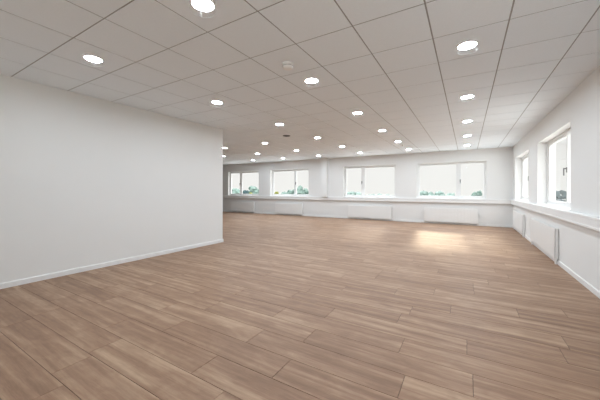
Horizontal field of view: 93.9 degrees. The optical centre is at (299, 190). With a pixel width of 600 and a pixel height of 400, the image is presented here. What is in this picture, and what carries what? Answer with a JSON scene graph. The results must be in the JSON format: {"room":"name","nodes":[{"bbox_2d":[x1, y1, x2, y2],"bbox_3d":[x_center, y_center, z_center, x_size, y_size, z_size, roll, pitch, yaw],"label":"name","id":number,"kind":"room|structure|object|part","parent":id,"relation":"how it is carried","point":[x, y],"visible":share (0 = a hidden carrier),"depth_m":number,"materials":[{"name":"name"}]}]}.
{"room":"empty office","nodes":[
{"label":"empty office","id":0,"kind":"room"},
{"bbox_2d":[0,74,222,282],"bbox_3d":[-4.281,-0.112,2.974,0.120,2.761,9.120,0,0,31],"label":"wall","id":1,"kind":"structure","parent":0,"point":[85,180],"depth_m":4.49,"materials":[{"name":"white paint"}]},
{"bbox_2d":[0,239,223,288],"bbox_3d":[-4.221,1.231,2.945,0.014,0.074,9.134,0,0,31],"label":"baseboard","id":2,"kind":"structure","parent":1,"relation":"attached to","point":[120,261],"depth_m":4.48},
{"bbox_2d":[0,211,599,399],"bbox_3d":[-3.700,1.369,6.718,16.563,0.200,16.747,0,0,31],"label":"floor","id":3,"kind":"structure","parent":0,"point":[286,307],"depth_m":2.71,"materials":[{"name":"brown wood"}]},
{"bbox_2d":[0,0,599,164],"bbox_3d":[-3.697,-1.562,6.718,16.563,0.150,16.747,0,0,31],"label":"ceiling","id":4,"kind":"structure","parent":0,"point":[397,63],"depth_m":3.33,"materials":[{"name":"tile"}]},
{"bbox_2d":[82,54,103,62],"bbox_3d":[-2.337,-1.462,3.165,0.201,0.056,0.201,0,0,31],"label":"recessed light","id":5,"kind":"object","parent":4,"relation":"in","point":[91,58],"visible":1,"depth_m":3.15,"materials":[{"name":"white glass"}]},
{"bbox_2d":[84,56,101,61],"bbox_3d":[-2.337,-1.483,3.165,0.163,0.002,0.163,0,0,26],"label":"diffuser","id":6,"kind":"object","parent":5,"relation":"attached to","point":[89,58],"depth_m":3.16,"materials":[{"name":"white plastic"}]},
{"bbox_2d":[190,0,215,11],"bbox_3d":[-0.774,-1.460,2.233,0.201,0.056,0.201,0,0,31],"label":"recessed light","id":7,"kind":"object","parent":4,"relation":"in","point":[200,5],"visible":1,"depth_m":2.25,"materials":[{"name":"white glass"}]},
{"bbox_2d":[211,100,222,103],"bbox_3d":[-1.402,-1.460,4.732,0.201,0.056,0.201,0,0,31],"label":"recessed light","id":8,"kind":"object","parent":4,"relation":"in","point":[213,101],"visible":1,"depth_m":4.74,"materials":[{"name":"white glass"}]},
{"bbox_2d":[282,61,293,70],"bbox_3d":[-0.144,-1.452,3.289,0.140,0.066,0.140,0,0,31],"label":"smoke detector","id":9,"kind":"object","parent":4,"relation":"attached to","point":[287,65],"visible":1,"depth_m":3.25,"materials":[{"name":"white plastic"}]},
{"bbox_2d":[304,78,318,83],"bbox_3d":[0.156,-1.459,3.791,0.201,0.056,0.201,0,0,31],"label":"recessed light","id":10,"kind":"object","parent":4,"relation":"in","point":[308,80],"visible":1,"depth_m":3.78,"materials":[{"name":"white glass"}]},
{"bbox_2d":[306,79,316,82],"bbox_3d":[0.156,-1.480,3.791,0.163,0.002,0.163,0,0,26],"label":"diffuser","id":11,"kind":"object","parent":10,"relation":"attached to","point":[307,80],"depth_m":3.80,"materials":[{"name":"white plastic"}]},
{"bbox_2d":[460,95,473,98],"bbox_3d":[2.651,-1.456,4.440,0.201,0.056,0.201,0,0,31],"label":"recessed light","id":12,"kind":"object","parent":4,"relation":"in","point":[464,96],"visible":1,"depth_m":4.43,"materials":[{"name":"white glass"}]},
{"bbox_2d":[456,40,478,50],"bbox_3d":[1.710,-1.457,2.864,0.201,0.056,0.201,0,0,31],"label":"recessed light","id":13,"kind":"object","parent":4,"relation":"in","point":[470,44],"visible":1,"depth_m":2.86,"materials":[{"name":"white plastic"}]},
{"bbox_2d":[458,42,476,49],"bbox_3d":[1.710,-1.478,2.864,0.163,0.002,0.163,0,0,36],"label":"diffuser","id":14,"kind":"object","parent":13,"relation":"attached to","point":[464,45],"depth_m":2.86,"materials":[{"name":"white plastic"}]},
{"bbox_2d":[223,147,512,224],"bbox_3d":[0.380,-0.110,13.855,16.253,2.766,0.310,0,0,31],"label":"wall","id":15,"kind":"structure","parent":0,"point":[499,161],"depth_m":11.51,"materials":[{"name":"white paint"}]},
{"bbox_2d":[231,202,254,212],"bbox_3d":[-3.228,0.966,15.767,1.700,0.608,0.099,0,0,31],"label":"radiator","id":16,"kind":"object","parent":15,"relation":"attached to","point":[235,206],"visible":1,"depth_m":15.67,"materials":[{"name":"white metal"}]},
{"bbox_2d":[230,171,258,195],"bbox_3d":[-3.174,-0.377,15.922,2.310,1.367,0.242,0,0,31],"label":"window","id":17,"kind":"structure","parent":15,"relation":"in","point":[231,173],"depth_m":16.11,"materials":[{"name":"white plastic"}]},
{"bbox_3d":[-3.745,-0.384,16.347,0.780,1.261,0.067,0,0,31],"label":"sash","id":18,"kind":"part","parent":17,"relation":"part of","materials":[{"name":"clear glass"}]},
{"bbox_3d":[-2.767,-0.383,15.782,1.352,1.261,0.035,0,0,31],"label":"sash","id":19,"kind":"part","parent":17,"relation":"part of","materials":[{"name":"clear glass"}]},
{"bbox_2d":[275,203,302,214],"bbox_3d":[-0.574,0.968,14.184,1.620,0.608,0.099,0,0,31],"label":"radiator","id":20,"kind":"object","parent":15,"relation":"attached to","point":[283,208],"visible":1,"depth_m":14.10,"materials":[{"name":"white metal"}]},
{"bbox_2d":[272,169,308,195],"bbox_3d":[-0.516,-0.374,14.336,2.340,1.367,0.242,0,0,31],"label":"window","id":21,"kind":"structure","parent":15,"relation":"in","point":[294,170],"depth_m":14.28,"materials":[{"name":"white plastic"}]},
{"bbox_3d":[-0.838,-0.380,14.631,1.371,1.261,0.035,0,0,31],"label":"sash","id":22,"kind":"part","parent":21,"relation":"part of","materials":[{"name":"clear glass"}]},
{"bbox_3d":[0.137,-0.379,14.031,0.791,1.261,0.067,0,0,31],"label":"sash","id":23,"kind":"part","parent":21,"relation":"part of","materials":[{"name":"clear glass"}]},
{"bbox_2d":[321,158,327,196],"bbox_3d":[1.159,-0.586,13.093,0.290,1.791,0.200,0,0,31],"label":"column","id":24,"kind":"structure","parent":15,"relation":"attached to","point":[324,161],"depth_m":13.01,"materials":[{"name":"white paint"}]},
{"bbox_2d":[223,195,512,203],"bbox_3d":[0.409,0.393,13.613,15.953,0.161,0.075,0,0,31],"label":"trim","id":25,"kind":"structure","parent":15,"relation":"attached to","point":[433,200],"depth_m":11.65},
{"bbox_2d":[223,210,512,227],"bbox_3d":[0.424,1.236,13.639,15.953,0.074,0.014,0,0,31],"label":"baseboard","id":26,"kind":"structure","parent":15,"relation":"attached to","point":[492,225],"depth_m":11.70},
{"bbox_2d":[348,205,391,220],"bbox_3d":[2.981,0.972,12.062,1.880,0.608,0.099,0,0,31],"label":"radiator","id":27,"kind":"object","parent":15,"relation":"attached to","point":[358,211],"visible":1,"depth_m":11.98,"materials":[{"name":"white metal"}]},
{"bbox_2d":[345,165,395,197],"bbox_3d":[3.022,-0.370,12.225,2.320,1.367,0.242,0,0,31],"label":"window","id":28,"kind":"structure","parent":15,"relation":"in","point":[362,168],"depth_m":12.41,"materials":[{"name":"white plastic"}]},
{"bbox_3d":[2.448,-0.377,12.652,0.784,1.261,0.067,0,0,31],"label":"sash","id":29,"kind":"part","parent":28,"relation":"part of","materials":[{"name":"clear glass"}]},
{"bbox_3d":[3.431,-0.376,12.084,1.358,1.261,0.035,0,0,31],"label":"sash","id":30,"kind":"part","parent":28,"relation":"part of","materials":[{"name":"clear glass"}]},
{"bbox_2d":[424,207,477,225],"bbox_3d":[5.615,0.975,10.491,1.775,0.608,0.099,0,0,31],"label":"radiator","id":31,"kind":"object","parent":15,"relation":"attached to","point":[452,215],"visible":1,"depth_m":10.42,"materials":[{"name":"white metal"}]},
{"bbox_2d":[417,161,485,198],"bbox_3d":[5.692,-0.367,10.631,2.340,1.367,0.242,0,0,31],"label":"window","id":32,"kind":"structure","parent":15,"relation":"in","point":[458,164],"depth_m":10.53,"materials":[{"name":"white plastic"}]},
{"bbox_3d":[5.370,-0.374,10.926,1.371,1.261,0.035,0,0,31],"label":"sash","id":33,"kind":"part","parent":32,"relation":"part of","materials":[{"name":"clear glass"}]},
{"bbox_3d":[5.673,0.308,10.601,2.340,0.016,0.172,0,0,31],"label":"sill","id":34,"kind":"part","parent":32,"relation":"part of","materials":[{"name":"white"}]},
{"bbox_3d":[6.345,-0.372,10.326,0.791,1.261,0.067,0,0,31],"label":"sash","id":35,"kind":"part","parent":32,"relation":"part of","materials":[{"name":"clear glass"}]},
{"bbox_2d":[513,66,599,290],"bbox_3d":[3.357,-0.106,2.682,0.310,2.766,16.447,0,0,31],"label":"wall","id":36,"kind":"structure","parent":0,"point":[579,246],"depth_m":4.07,"materials":[{"name":"white paint"}]},
{"bbox_2d":[513,210,524,236],"bbox_3d":[6.546,0.971,8.391,0.059,0.618,1.880,0,0,31],"label":"radiator","id":37,"kind":"object","parent":36,"relation":"attached to","point":[518,218],"visible":1,"depth_m":8.03,"materials":[{"name":"white metal"}]},
{"bbox_2d":[515,154,528,202],"bbox_3d":[6.529,-0.366,8.087,0.242,1.367,2.360,0,0,31],"label":"window","id":38,"kind":"structure","parent":36,"relation":"in","point":[524,199],"depth_m":8.97,"materials":[{"name":"white plastic"}]},
{"bbox_3d":[6.603,-0.372,8.043,0.070,1.355,2.340,0,0,31],"label":"frame","id":39,"kind":"part","parent":38,"relation":"part of","materials":[{"name":"white plastic"}]},
{"bbox_3d":[6.826,-0.372,8.412,0.035,1.261,1.384,0,0,31],"label":"sash","id":40,"kind":"part","parent":38,"relation":"part of","materials":[{"name":"white plastic"}]},
{"bbox_2d":[530,218,558,263],"bbox_3d":[4.950,0.969,5.716,0.059,0.618,2.130,0,0,31],"label":"radiator","id":41,"kind":"object","parent":36,"relation":"attached to","point":[545,236],"visible":1,"depth_m":5.37,"materials":[{"name":"white metal"}]},
{"bbox_2d":[537,128,570,210],"bbox_3d":[4.815,-0.368,5.215,0.242,1.367,2.370,0,0,31],"label":"window","id":42,"kind":"structure","parent":36,"relation":"in","point":[566,205],"depth_m":5.15,"materials":[{"name":"white plastic"}]},
{"bbox_3d":[4.784,0.307,5.233,0.172,0.016,2.370,0,0,31],"label":"sill","id":43,"kind":"part","parent":42,"relation":"part of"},
{"bbox_3d":[5.113,-0.374,5.541,0.035,1.261,1.390,0,0,31],"label":"sash","id":44,"kind":"part","parent":42,"relation":"part of","materials":[{"name":"clear glass"}]},
{"bbox_3d":[4.888,-0.374,5.171,0.070,1.355,2.350,0,0,31],"label":"frame","id":45,"kind":"part","parent":42,"relation":"part of","materials":[{"name":"white plastic"}]},
{"bbox_3d":[4.504,-0.374,4.553,0.067,1.261,0.802,0,0,31],"label":"sash","id":46,"kind":"part","parent":42,"relation":"part of","materials":[{"name":"white plastic"}]},
{"bbox_2d":[511,199,599,231],"bbox_3d":[3.092,0.396,2.616,0.075,0.161,16.062,0,0,31],"label":"trim","id":47,"kind":"structure","parent":36,"relation":"attached to","point":[592,222],"depth_m":4.20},
{"bbox_2d":[514,228,599,298],"bbox_3d":[3.133,1.239,2.626,0.014,0.074,16.123,0,0,31],"label":"baseboard","id":48,"kind":"structure","parent":36,"relation":"attached to","point":[582,281],"depth_m":4.14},
{"label":"outside","id":49,"kind":"structure","parent":0,"visible":0},
{"label":"ground","id":50,"kind":"structure","parent":49,"visible":0},
{"bbox_2d":[248,186,258,193],"bbox_3d":[-16.235,3.359,100.505,7.702,9.792,8.163,0,0,9],"label":"tree","id":51,"kind":"object","parent":50,"relation":"on","point":[252,189],"visible":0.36,"depth_m":98.59,"materials":[{"name":"green plant"}]},
{"bbox_2d":[297,186,302,193],"bbox_3d":[0.303,3.466,79.968,5.292,9.615,4.896,0,0,-35],"label":"tree","id":52,"kind":"object","parent":50,"relation":"on","point":[299,188],"visible":0.27,"depth_m":79.07,"materials":[{"name":"green plant"}]},
{"bbox_2d":[303,188,308,193],"bbox_3d":[1.906,3.806,94.843,5.558,8.938,4.809,0,0,-42],"label":"tree","id":53,"kind":"object","parent":50,"relation":"on","point":[305,190],"visible":0.28,"depth_m":94.17,"materials":[{"name":"green plant"}]},
{"bbox_2d":[420,190,430,196],"bbox_3d":[48.140,4.214,110.529,7.414,8.224,7.621,0,0,-31],"label":"tree","id":54,"kind":"object","parent":50,"relation":"on","point":[423,192],"visible":0.18,"depth_m":107.78,"materials":[{"name":"green plant"}]},
{"bbox_2d":[434,191,445,195],"bbox_3d":[64.523,4.336,130.313,8.898,8.086,9.110,0,0,-11],"label":"tree","id":55,"kind":"object","parent":50,"relation":"on","point":[439,193],"visible":0.18,"depth_m":129.02,"materials":[{"name":"green plant"}]},
{"bbox_2d":[556,191,565,201],"bbox_3d":[110.327,4.358,120.089,4.827,8.073,4.431,0,0,-9],"label":"tree","id":56,"kind":"object","parent":50,"relation":"on","point":[558,196],"visible":0.27,"depth_m":119.02,"materials":[{"name":"green plant"}]},
{"bbox_2d":[557,190,566,201],"bbox_3d":[84.854,4.173,90.044,3.300,8.388,3.519,0,0,-34],"label":"tree","id":57,"kind":"object","parent":50,"relation":"on","point":[563,193],"visible":0.5,"depth_m":89.68,"materials":[{"name":"green plant"}]}
]}

